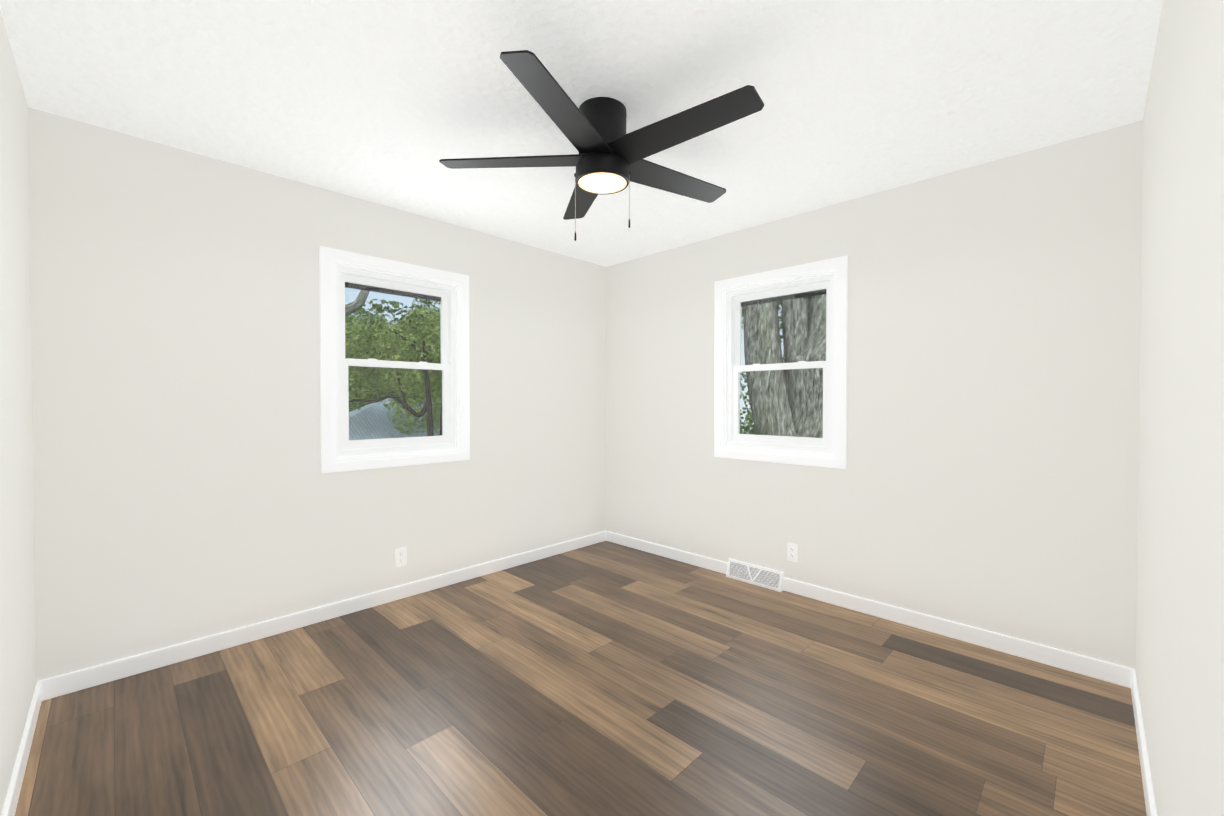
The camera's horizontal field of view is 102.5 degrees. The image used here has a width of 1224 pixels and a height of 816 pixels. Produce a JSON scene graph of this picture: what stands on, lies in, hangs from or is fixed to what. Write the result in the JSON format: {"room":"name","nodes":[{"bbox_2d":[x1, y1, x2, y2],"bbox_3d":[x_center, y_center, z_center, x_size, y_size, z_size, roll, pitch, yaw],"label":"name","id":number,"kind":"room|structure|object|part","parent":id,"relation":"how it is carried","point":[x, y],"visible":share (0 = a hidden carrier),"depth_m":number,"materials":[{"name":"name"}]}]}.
{"room":"empty bedroom","nodes":[
{"label":"empty bedroom","id":0,"kind":"room"},
{"bbox_2d":[0,10,36,815],"bbox_3d":[-1.290,0.010,0.807,3.643,2.440,0.200,1,1,44],"label":"wall","id":1,"kind":"structure","parent":0,"point":[18,664],"depth_m":1.65,"materials":[{"name":"white paint"}]},
{"bbox_2d":[1,682,41,815],"bbox_3d":[-1.211,1.186,0.894,3.230,0.086,0.013,1,1,44],"label":"baseboard","id":2,"kind":"structure","parent":1,"relation":"attached to","point":[12,796],"depth_m":1.63,"materials":[{"name":"white wood"}]},
{"bbox_2d":[28,107,605,680],"bbox_3d":[-1.286,-0.022,3.268,0.200,2.440,3.316,1,1,44],"label":"wall","id":3,"kind":"structure","parent":0,"point":[186,489],"depth_m":2.49,"materials":[{"name":"white paint"}]},
{"bbox_2d":[37,531,605,700],"bbox_3d":[-1.210,1.156,3.208,0.013,0.086,3.316,1,1,44],"label":"baseboard","id":4,"kind":"structure","parent":3,"relation":"attached to","point":[66,683],"depth_m":2.60,"materials":[{"name":"white wood"}]},
{"bbox_2d":[319,246,469,472],"bbox_3d":[-1.357,-0.273,3.122,0.139,1.270,0.913,1,1,44],"label":"window","id":5,"kind":"structure","parent":3,"relation":"in","point":[340,270],"depth_m":3.06,"materials":[{"name":"white wood"}]},
{"bbox_2d":[395,547,406,566],"bbox_3d":[-1.327,0.939,3.090,0.008,0.118,0.072,1,1,44],"label":"electrical outlet","id":6,"kind":"object","parent":3,"relation":"attached to","point":[400,556],"visible":1,"depth_m":3.09,"materials":[{"name":"white plastic"}]},
{"bbox_2d":[15,541,1146,815],"bbox_3d":[-0.058,1.289,2.078,3.643,0.150,3.716,1,1,44],"label":"floor","id":7,"kind":"structure","parent":0,"point":[605,679],"depth_m":1.92,"materials":[{"name":"wood"}]},
{"bbox_2d":[0,0,1162,266],"bbox_3d":[-0.058,-1.301,2.044,3.643,0.150,3.716,1,1,44],"label":"ceiling","id":8,"kind":"structure","parent":0,"point":[388,102],"depth_m":1.88,"materials":[{"name":"white paint"}]},
{"bbox_2d":[439,50,763,240],"bbox_3d":[-0.003,-0.958,2.020,1.274,0.535,1.300,1,1,44],"label":"ceiling fan","id":9,"kind":"object","parent":8,"relation":"hanging from","point":[610,157],"visible":1,"depth_m":1.93,"materials":[{"name":"black metal"}]},
{"bbox_3d":[-0.039,-0.930,2.035,0.201,0.010,0.201,1,1,44],"label":"lamp shade","id":10,"kind":"part","parent":9,"relation":"part of","materials":[{"name":"white glass"}]},
{"bbox_2d":[606,120,1142,668],"bbox_3d":[1.174,-0.022,3.315,3.643,2.440,0.200,1,1,44],"label":"wall","id":11,"kind":"structure","parent":0,"point":[986,480],"depth_m":2.59,"materials":[{"name":"white paint"}]},
{"bbox_2d":[606,531,727,573],"bbox_3d":[0.395,1.146,3.946,1.242,0.086,0.013,1,1,44],"label":"baseboard","id":12,"kind":"structure","parent":11,"relation":"attached to","point":[719,566],"depth_m":3.88,"materials":[{"name":"white wood"}]},
{"bbox_2d":[726,559,783,591],"bbox_3d":[0.969,1.138,3.355,0.405,0.118,0.052,1,1,44],"label":"air vent","id":13,"kind":"object","parent":11,"relation":"in","point":[767,578],"visible":0.98,"depth_m":3.35,"materials":[{"name":"white metal"}]},
{"bbox_2d":[714,256,847,468],"bbox_3d":[1.118,-0.275,3.297,0.913,1.270,0.139,1,1,44],"label":"window","id":14,"kind":"structure","parent":11,"relation":"in","point":[828,278],"depth_m":3.25,"materials":[{"name":"white wood"}]},
{"bbox_2d":[787,542,797,561],"bbox_3d":[1.171,0.937,3.184,0.072,0.118,0.008,1,1,44],"label":"electrical outlet","id":15,"kind":"object","parent":11,"relation":"attached to","point":[792,551],"visible":1,"depth_m":3.18,"materials":[{"name":"white plastic"}]},
{"bbox_2d":[783,577,1134,687],"bbox_3d":[1.691,1.163,2.672,1.583,0.086,0.013,1,1,44],"label":"baseboard","id":16,"kind":"structure","parent":11,"relation":"attached to","point":[1087,666],"depth_m":2.51,"materials":[{"name":"white wood"}]},
{"bbox_2d":[1135,0,1223,815],"bbox_3d":[1.169,0.009,0.855,0.200,2.440,3.316,1,1,44],"label":"wall","id":17,"kind":"structure","parent":0,"point":[1179,657],"depth_m":1.05,"materials":[{"name":"white paint"}]},
{"bbox_2d":[1131,670,1156,815],"bbox_3d":[1.094,1.185,0.945,0.013,0.086,3.290,1,1,44],"label":"baseboard","id":18,"kind":"structure","parent":17,"relation":"attached to","point":[1150,805],"depth_m":1.64,"materials":[{"name":"white wood"}]},
{"label":"outside","id":19,"kind":"structure","parent":0,"visible":0},
{"bbox_2d":[345,290,825,439],"bbox_3d":[-0.052,-0.996,4.367,90.000,10.559,90.000,1,1,44],"label":"trees","id":20,"kind":"object","parent":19,"point":[355,397],"depth_m":9.75,"materials":[{"name":"green plant"}]}
]}

